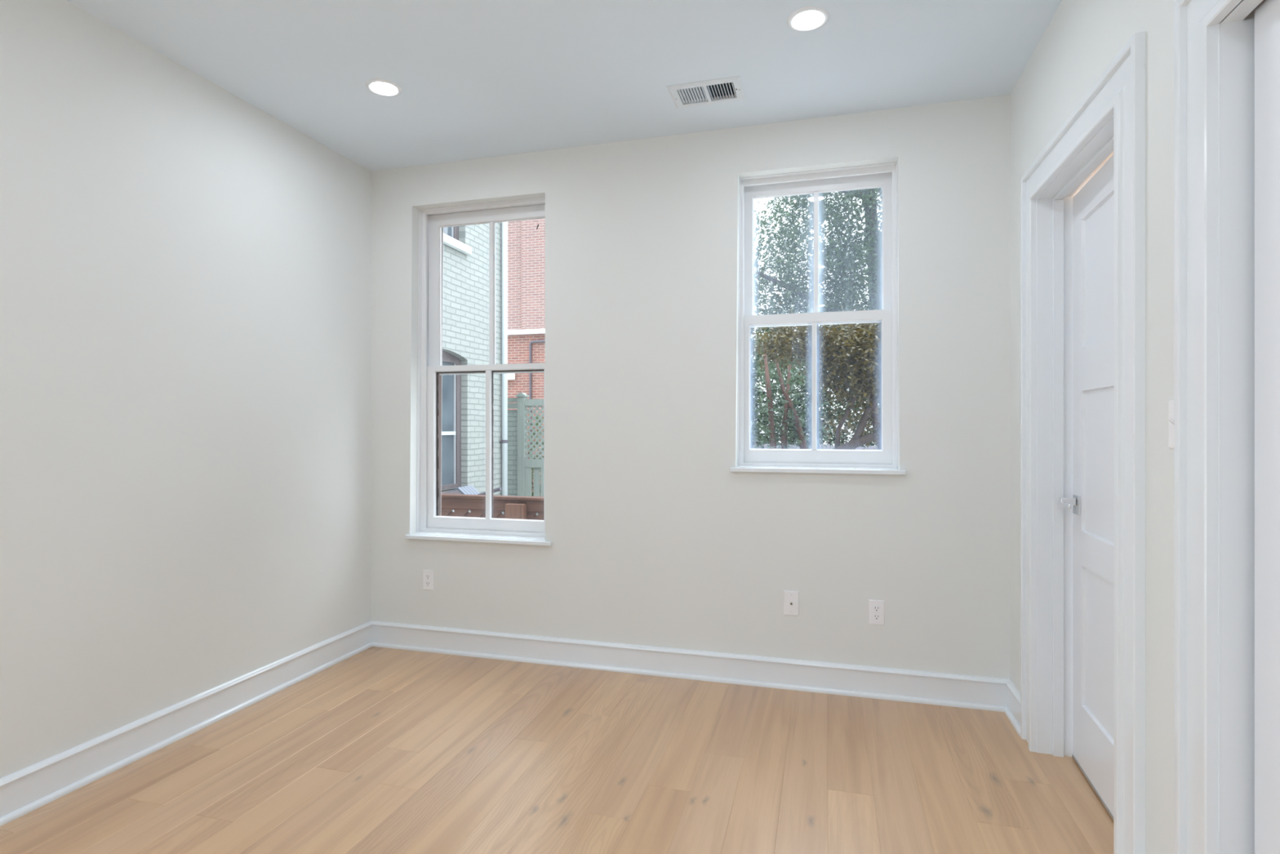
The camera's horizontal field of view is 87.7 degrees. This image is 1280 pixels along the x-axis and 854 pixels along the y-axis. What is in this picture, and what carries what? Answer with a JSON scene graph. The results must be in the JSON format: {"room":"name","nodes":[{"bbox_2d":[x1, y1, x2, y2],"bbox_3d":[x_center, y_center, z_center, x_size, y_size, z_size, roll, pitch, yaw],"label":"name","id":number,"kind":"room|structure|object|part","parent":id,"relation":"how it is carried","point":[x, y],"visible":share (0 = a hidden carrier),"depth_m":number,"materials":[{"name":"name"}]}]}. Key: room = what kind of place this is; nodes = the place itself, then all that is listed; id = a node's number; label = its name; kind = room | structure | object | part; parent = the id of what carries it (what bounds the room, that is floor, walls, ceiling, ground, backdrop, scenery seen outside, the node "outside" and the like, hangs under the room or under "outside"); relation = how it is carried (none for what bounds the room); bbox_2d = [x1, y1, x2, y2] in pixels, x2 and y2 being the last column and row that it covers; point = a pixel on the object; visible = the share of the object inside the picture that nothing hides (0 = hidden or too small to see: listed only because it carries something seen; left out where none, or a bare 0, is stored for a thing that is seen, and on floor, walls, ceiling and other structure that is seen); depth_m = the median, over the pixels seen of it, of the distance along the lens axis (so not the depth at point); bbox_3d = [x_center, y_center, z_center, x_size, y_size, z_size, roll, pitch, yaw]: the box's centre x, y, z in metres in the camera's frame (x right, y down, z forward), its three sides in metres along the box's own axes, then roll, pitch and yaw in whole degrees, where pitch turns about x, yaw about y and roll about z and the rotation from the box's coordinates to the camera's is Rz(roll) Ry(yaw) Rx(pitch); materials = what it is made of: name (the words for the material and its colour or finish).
{"room":"empty bedroom","nodes":[
{"label":"empty bedroom","id":0,"kind":"room"},
{"bbox_2d":[0,0,371,777],"bbox_3d":[-2.577,0.291,0.697,0.250,3.843,6.654,0,0,16],"label":"wall","id":1,"kind":"structure","parent":0,"point":[185,270],"depth_m":2.62,"materials":[{"name":"paint"}]},
{"bbox_2d":[0,620,372,826],"bbox_3d":[-2.422,1.194,0.731,0.029,0.138,6.504,0,0,16],"label":"baseboard","id":2,"kind":"structure","parent":1,"relation":"attached to","point":[23,791],"depth_m":2.62,"materials":[{"name":"paint"}]},
{"bbox_2d":[0,646,1113,853],"bbox_3d":[-0.054,1.313,0.074,5.032,0.100,6.514,0,0,16],"label":"floor","id":3,"kind":"structure","parent":0,"point":[378,750],"depth_m":2.40,"materials":[{"name":"brown wood"}]},
{"bbox_2d":[65,0,1062,171],"bbox_3d":[-0.153,-1.555,0.185,5.194,0.150,6.974,0,0,16],"label":"ceiling","id":4,"kind":"structure","parent":0,"point":[477,79],"depth_m":2.67,"materials":[{"name":"paint"}]},
{"bbox_2d":[364,78,402,97],"bbox_3d":[-1.118,-1.477,2.908,0.151,0.006,0.151,0,0,16],"label":"recessed light","id":5,"kind":"object","parent":4,"relation":"in","point":[383,87],"visible":1,"depth_m":2.90,"materials":[{"name":"paint"}]},
{"bbox_2d":[666,75,745,108],"bbox_3d":[0.296,-1.549,2.954,0.319,0.160,0.210,0,0,16],"label":"ceiling vent","id":6,"kind":"object","parent":4,"relation":"in","point":[709,91],"visible":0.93,"depth_m":2.97,"materials":[{"name":"metal"}]},
{"bbox_3d":[0.186,-1.481,2.982,0.007,0.008,0.140,0,0,16],"label":"louvre blade","id":7,"kind":"part","parent":6,"relation":"part of","materials":[{"name":"metal"}]},
{"bbox_3d":[0.198,-1.481,2.979,0.007,0.008,0.140,0,0,16],"label":"louvre blade","id":8,"kind":"part","parent":6,"relation":"part of","materials":[{"name":"metal"}]},
{"bbox_3d":[0.210,-1.481,2.975,0.007,0.008,0.140,0,0,16],"label":"louvre blade","id":9,"kind":"part","parent":6,"relation":"part of","materials":[{"name":"metal"}]},
{"bbox_3d":[0.223,-1.481,2.972,0.007,0.008,0.140,0,0,16],"label":"louvre blade","id":10,"kind":"part","parent":6,"relation":"part of","materials":[{"name":"metal"}]},
{"bbox_3d":[0.235,-1.481,2.968,0.007,0.008,0.140,0,0,16],"label":"louvre blade","id":11,"kind":"part","parent":6,"relation":"part of","materials":[{"name":"metal"}]},
{"bbox_3d":[0.248,-1.481,2.965,0.007,0.008,0.140,0,0,16],"label":"louvre blade","id":12,"kind":"part","parent":6,"relation":"part of","materials":[{"name":"metal"}]},
{"bbox_3d":[0.260,-1.481,2.961,0.007,0.008,0.140,0,0,16],"label":"louvre blade","id":13,"kind":"part","parent":6,"relation":"part of","materials":[{"name":"metal"}]},
{"bbox_3d":[0.273,-1.481,2.958,0.007,0.008,0.140,0,0,16],"label":"louvre blade","id":14,"kind":"part","parent":6,"relation":"part of","materials":[{"name":"metal"}]},
{"bbox_3d":[0.285,-1.481,2.954,0.007,0.008,0.140,0,0,16],"label":"louvre blade","id":15,"kind":"part","parent":6,"relation":"part of","materials":[{"name":"metal"}]},
{"bbox_2d":[786,5,829,31],"bbox_3d":[0.610,-1.477,2.419,0.151,0.006,0.151,0,0,16],"label":"recessed light","id":16,"kind":"object","parent":4,"relation":"in","point":[811,18],"visible":1,"depth_m":2.41,"materials":[{"name":"paint"}]},
{"bbox_2d":[371,94,1009,679],"bbox_3d":[0.030,0.291,3.589,3.712,3.843,0.320,0,0,16],"label":"wall","id":17,"kind":"structure","parent":0,"point":[654,537],"depth_m":3.34,"materials":[{"name":"paint"}]},
{"bbox_2d":[422,568,434,590],"bbox_3d":[-1.195,0.865,3.761,0.070,0.114,0.008,0,0,16],"label":"electrical outlet","id":18,"kind":"object","parent":17,"relation":"attached to","point":[428,575],"visible":1,"depth_m":3.76,"materials":[{"name":"white plastic"}]},
{"bbox_2d":[425,581,431,586],"bbox_3d":[-1.196,0.884,3.758,0.034,0.029,0.002,0,0,16],"label":"receptacle","id":19,"kind":"object","parent":18,"relation":"attached to","point":[427,583],"depth_m":3.76,"materials":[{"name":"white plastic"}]},
{"bbox_2d":[425,573,431,579],"bbox_3d":[-1.196,0.846,3.758,0.034,0.029,0.002,0,0,16],"label":"receptacle","id":20,"kind":"object","parent":18,"relation":"attached to","point":[428,576],"depth_m":3.76,"materials":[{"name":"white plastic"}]},
{"bbox_2d":[404,196,551,546],"bbox_3d":[-0.863,-0.291,3.852,0.916,1.928,0.406,0,0,16],"label":"window","id":21,"kind":"structure","parent":17,"relation":"in","point":[430,525],"depth_m":3.86,"materials":[{"name":"paint"}]},
{"bbox_3d":[-0.834,-0.322,3.961,0.833,1.868,0.050,0,0,16],"label":"frame","id":22,"kind":"part","parent":21,"relation":"part of","materials":[{"name":"white wood"}]},
{"bbox_3d":[-0.869,0.126,3.807,0.807,0.959,0.035,0,0,16],"label":"sash","id":23,"kind":"part","parent":21,"relation":"part of","materials":[{"name":"paint"}]},
{"bbox_3d":[-0.858,-0.777,3.848,0.807,0.941,0.035,0,0,16],"label":"sash","id":24,"kind":"part","parent":21,"relation":"part of","materials":[{"name":"paint"}]},
{"bbox_2d":[371,620,1008,711],"bbox_3d":[0.040,1.194,3.404,3.332,0.138,0.029,0,0,16],"label":"baseboard","id":25,"kind":"structure","parent":17,"relation":"attached to","point":[969,691],"depth_m":3.32,"materials":[{"name":"paint"}]},
{"bbox_2d":[783,590,799,615],"bbox_3d":[0.731,0.854,3.217,0.072,0.118,0.018,0,0,16],"label":"outlet","id":26,"kind":"object","parent":17,"relation":"attached to","point":[791,598],"visible":1,"depth_m":3.22,"materials":[{"name":"white plastic"}]},
{"bbox_2d":[729,162,906,475],"bbox_3d":[0.886,-0.496,3.365,0.840,1.514,0.401,0,0,16],"label":"window","id":27,"kind":"structure","parent":17,"relation":"in","point":[884,460],"depth_m":3.30,"materials":[{"name":"paint"}]},
{"bbox_3d":[0.712,-0.202,3.368,0.307,0.630,0.001,0,0,16],"label":"glass pane","id":28,"kind":"part","parent":27,"relation":"part of","materials":[{"name":"clear glass"}]},
{"bbox_3d":[0.732,-0.865,3.406,0.303,0.627,0.001,0,0,16],"label":"glass pane","id":29,"kind":"part","parent":27,"relation":"part of","materials":[{"name":"clear glass"}]},
{"bbox_3d":[0.887,-0.880,3.360,0.726,0.731,0.035,0,0,16],"label":"sash","id":30,"kind":"part","parent":27,"relation":"part of","materials":[{"name":"paint"}]},
{"bbox_3d":[0.875,-0.186,3.319,0.726,0.759,0.035,0,0,16],"label":"sash","id":31,"kind":"part","parent":27,"relation":"part of","materials":[{"name":"paint"}]},
{"bbox_3d":[1.027,-0.202,3.280,0.307,0.630,0.001,0,0,16],"label":"glass pane","id":32,"kind":"part","parent":27,"relation":"part of","materials":[{"name":"clear glass"}]},
{"bbox_3d":[1.046,-0.865,3.318,0.303,0.627,0.001,0,0,16],"label":"glass pane","id":33,"kind":"part","parent":27,"relation":"part of","materials":[{"name":"clear glass"}]},
{"bbox_2d":[868,599,884,625],"bbox_3d":[1.107,0.869,3.117,0.070,0.114,0.008,0,0,16],"label":"electrical outlet","id":34,"kind":"object","parent":17,"relation":"attached to","point":[876,607],"visible":1,"depth_m":3.12,"materials":[{"name":"white plastic"}]},
{"bbox_2d":[872,613,880,619],"bbox_3d":[1.106,0.888,3.115,0.034,0.029,0.002,0,0,16],"label":"receptacle","id":35,"kind":"object","parent":34,"relation":"attached to","point":[875,616],"depth_m":3.11,"materials":[{"name":"white plastic"}]},
{"bbox_2d":[872,604,880,611],"bbox_3d":[1.106,0.850,3.115,0.034,0.029,0.002,0,0,16],"label":"receptacle","id":36,"kind":"object","parent":34,"relation":"attached to","point":[875,607],"depth_m":3.11,"materials":[{"name":"white plastic"}]},
{"bbox_2d":[1009,0,1254,853],"bbox_3d":[0.831,-0.108,-0.178,0.120,2.743,6.504,0,0,16],"label":"wall","id":37,"kind":"structure","parent":0,"point":[1082,37],"depth_m":1.68,"materials":[{"name":"paint"}]},
{"bbox_2d":[1004,679,1020,736],"bbox_3d":[1.599,1.194,2.844,0.029,0.138,0.269,0,0,16],"label":"baseboard","id":38,"kind":"structure","parent":37,"relation":"attached to","point":[1012,711],"depth_m":2.85,"materials":[{"name":"paint"}]},
{"bbox_2d":[1036,115,1113,820],"bbox_3d":[1.510,0.188,2.189,0.156,2.150,0.783,0,0,16],"label":"door","id":39,"kind":"structure","parent":37,"relation":"in","point":[1075,211],"depth_m":2.48,"materials":[{"name":"paint"}]},
{"bbox_3d":[1.588,0.291,2.449,0.062,0.072,0.149,0,0,18],"label":"handle","id":40,"kind":"part","parent":39,"relation":"part of","materials":[{"name":"silver metal"}]},
{"bbox_2d":[1020,31,1145,853],"bbox_3d":[1.424,0.124,2.213,0.026,2.277,1.041,0,0,16],"label":"door frame","id":41,"kind":"structure","parent":37,"relation":"attached to","point":[1119,92],"depth_m":1.81,"materials":[{"name":"paint"}]},
{"bbox_2d":[1168,400,1173,448],"bbox_3d":[1.242,-0.006,1.551,0.018,0.114,0.070,0,0,16],"label":"light switch","id":42,"kind":"object","parent":37,"relation":"attached to","point":[1171,419],"visible":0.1,"depth_m":1.57,"materials":[{"name":"white plastic"}]},
{"bbox_2d":[1173,0,1241,853],"bbox_3d":[1.059,0.148,0.909,0.026,2.229,1.259,0,0,16],"label":"door frame","id":43,"kind":"structure","parent":37,"relation":"attached to","point":[1196,22],"depth_m":1.45,"materials":[{"name":"paint"}]},
{"bbox_2d":[1217,0,1279,853],"bbox_3d":[1.138,0.188,0.887,0.142,2.150,1.001,0,0,16],"label":"door","id":44,"kind":"structure","parent":37,"relation":"in","point":[1249,50],"depth_m":1.37,"materials":[{"name":"paint"}]},
{"label":"outside","id":45,"kind":"structure","parent":0,"visible":0},
{"bbox_3d":[3.771,2.313,13.483,60.000,0.200,52.000,0,0,16],"label":"ground","id":46,"kind":"structure","parent":45,"visible":0},
{"bbox_2d":[441,222,502,512],"bbox_3d":[-4.425,-1.562,6.715,4.060,7.550,5.350,0,0,16],"label":"brick house","id":47,"kind":"structure","parent":46,"relation":"on","point":[465,282],"depth_m":7.94,"materials":[{"name":"white brick"}]},
{"bbox_3d":[-2.304,-2.929,7.423,0.001,1.515,0.777,0,0,16],"label":"glass pane","id":48,"kind":"part","parent":47,"relation":"part of","materials":[{"name":"glass"}]},
{"bbox_3d":[-2.297,-0.037,7.447,0.001,1.410,0.827,0,0,16],"label":"glass pane","id":49,"kind":"part","parent":47,"relation":"part of","materials":[{"name":"glass"}]},
{"bbox_3d":[-2.287,0.075,7.445,0.019,0.040,0.827,0,0,16],"label":"meeting rail","id":50,"kind":"part","parent":47,"relation":"part of","materials":[{"name":"paint"}]},
{"bbox_3d":[-2.195,0.755,7.411,0.120,0.075,1.112,0,0,16],"label":"window sill","id":51,"kind":"part","parent":47,"relation":"part of","materials":[{"name":"brown wood"}]},
{"bbox_3d":[-2.198,-2.079,7.381,0.130,0.085,1.072,0,0,16],"label":"window sill","id":52,"kind":"part","parent":47,"relation":"part of","materials":[{"name":"paint"}]},
{"bbox_2d":[499,222,507,514],"bbox_3d":[-1.771,-1.422,8.714,0.091,7.230,0.110,0,0,16],"label":"downspout","id":53,"kind":"object","parent":47,"relation":"attached to","point":[504,224],"visible":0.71,"depth_m":8.68,"materials":[{"name":"paint"}]},
{"bbox_2d":[447,484,502,512],"bbox_3d":[-1.635,1.403,6.656,0.546,1.624,0.263,0,0,16],"label":"folding chair","id":54,"kind":"object","parent":46,"relation":"on","point":[468,490],"visible":0.24,"depth_m":6.62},
{"bbox_3d":[-1.644,0.829,6.659,0.274,0.475,0.263,0,0,16],"label":"seat","id":55,"kind":"part","parent":54,"relation":"part of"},
{"bbox_3d":[-1.493,0.650,6.617,0.251,0.111,0.038,0,0,16],"label":"arm","id":56,"kind":"part","parent":54,"relation":"part of"},
{"bbox_2d":[440,493,543,519],"bbox_3d":[-1.128,1.405,5.694,2.840,1.615,0.160,0,0,16],"label":"wooden fence","id":57,"kind":"object","parent":46,"relation":"on","point":[514,507],"visible":0.08,"depth_m":5.73,"materials":[{"name":"brown wood"}]},
{"bbox_3d":[-1.121,0.670,5.718,2.840,0.095,0.050,0,0,16],"label":"rail","id":58,"kind":"part","parent":57,"relation":"part of","materials":[{"name":"brown wood"}]},
{"bbox_3d":[-1.122,1.290,5.715,2.840,1.145,0.024,0,0,16],"label":"lattice panel","id":59,"kind":"part","parent":57,"relation":"part of","materials":[{"name":"brown wood"}]},
{"bbox_3d":[-1.047,1.432,5.630,0.166,1.562,0.079,0,0,16],"label":"post","id":60,"kind":"part","parent":57,"relation":"part of","materials":[{"name":"brown wood"}]},
{"bbox_2d":[507,409,516,495],"bbox_3d":[-1.975,0.988,9.441,0.610,2.450,0.120,0,0,16],"label":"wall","id":61,"kind":"structure","parent":46,"relation":"on","point":[512,414],"depth_m":9.33,"materials":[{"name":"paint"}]},
{"bbox_2d":[507,392,543,515],"bbox_3d":[-1.047,0.871,9.121,2.570,2.685,0.140,0,0,16],"label":"lattice fence","id":62,"kind":"object","parent":46,"relation":"on","point":[524,465],"visible":0.23,"depth_m":9.23,"materials":[{"name":"green paint"}]},
{"bbox_3d":[-1.642,0.898,9.288,0.104,2.630,0.105,0,0,16],"label":"post","id":63,"kind":"part","parent":62,"relation":"part of","materials":[{"name":"green paint"}]},
{"bbox_3d":[-0.759,0.508,9.041,1.727,0.110,0.055,0,0,16],"label":"rail","id":64,"kind":"part","parent":62,"relation":"part of","materials":[{"name":"green paint"}]},
{"bbox_3d":[-0.759,-0.337,9.041,1.727,0.090,0.055,0,0,16],"label":"rail","id":65,"kind":"part","parent":62,"relation":"part of","materials":[{"name":"green paint"}]},
{"bbox_3d":[-0.762,0.081,9.032,1.727,0.745,0.016,0,0,16],"label":"lattice panel","id":66,"kind":"part","parent":62,"relation":"part of","materials":[{"name":"green paint"}]},
{"bbox_2d":[507,217,545,496],"bbox_3d":[-2.710,-2.862,20.383,9.800,10.150,6.200,0,0,16],"label":"brick building","id":67,"kind":"structure","parent":46,"relation":"on","point":[526,243],"depth_m":17.36,"materials":[{"name":"red brick"}]},
{"bbox_2d":[527,412,543,496],"bbox_3d":[-1.620,0.919,11.894,2.036,2.587,1.406,0,0,16],"label":"bush","id":68,"kind":"object","parent":46,"relation":"on","point":[536,417],"visible":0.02,"depth_m":11.78,"materials":[{"name":"green plant"}]},
{"bbox_2d":[750,347,843,448],"bbox_3d":[1.509,0.688,6.862,1.152,3.052,0.726,0,0,8],"label":"young tree","id":69,"kind":"object","parent":46,"relation":"on","point":[788,405],"visible":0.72,"depth_m":6.83,"materials":[{"name":"green plant"}]},
{"bbox_3d":[1.344,0.688,6.893,0.147,3.052,0.075,0,0,16],"label":"stem","id":70,"kind":"part","parent":69,"relation":"part of","materials":[{"name":"brown plant"}]},
{"bbox_3d":[1.503,0.788,6.848,0.102,2.852,0.064,0,0,16],"label":"stem","id":71,"kind":"part","parent":69,"relation":"part of","materials":[{"name":"brown plant"}]},
{"bbox_3d":[1.550,0.757,6.835,0.326,2.913,0.084,0,0,16],"label":"stem","id":72,"kind":"part","parent":69,"relation":"part of","materials":[{"name":"brown plant"}]},
{"bbox_2d":[751,444,878,449],"bbox_3d":[4.040,1.258,11.362,6.460,1.910,0.060,0,0,16],"label":"fence","id":73,"kind":"object","parent":46,"relation":"on","point":[828,446],"visible":0.05,"depth_m":11.57,"materials":[{"name":"grey wood"}]},
{"bbox_2d":[751,187,880,404],"bbox_3d":[3.030,-1.058,7.909,4.312,6.562,2.232,0,0,16],"label":"evergreen tree","id":74,"kind":"object","parent":46,"relation":"on","point":[844,263],"visible":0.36,"depth_m":7.84,"materials":[{"name":"green plant"}]},
{"bbox_2d":[750,323,881,448],"bbox_3d":[5.534,-0.005,12.376,8.490,4.660,1.663,0,0,16],"label":"hedge","id":75,"kind":"object","parent":46,"relation":"on","point":[754,405],"visible":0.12,"depth_m":12.82,"materials":[{"name":"green plant"}]},
{"bbox_2d":[751,302,881,449],"bbox_3d":[1.905,0.565,5.822,1.988,3.308,1.133,0,0,-4],"label":"tree","id":76,"kind":"object","parent":46,"relation":"on","point":[855,353],"visible":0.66,"depth_m":5.72,"materials":[{"name":"green plant"}]},
{"bbox_3d":[2.185,0.764,5.789,0.535,2.908,0.138,0,0,3],"label":"stem","id":77,"kind":"part","parent":76,"relation":"part of","materials":[{"name":"grey plant"}]}
]}

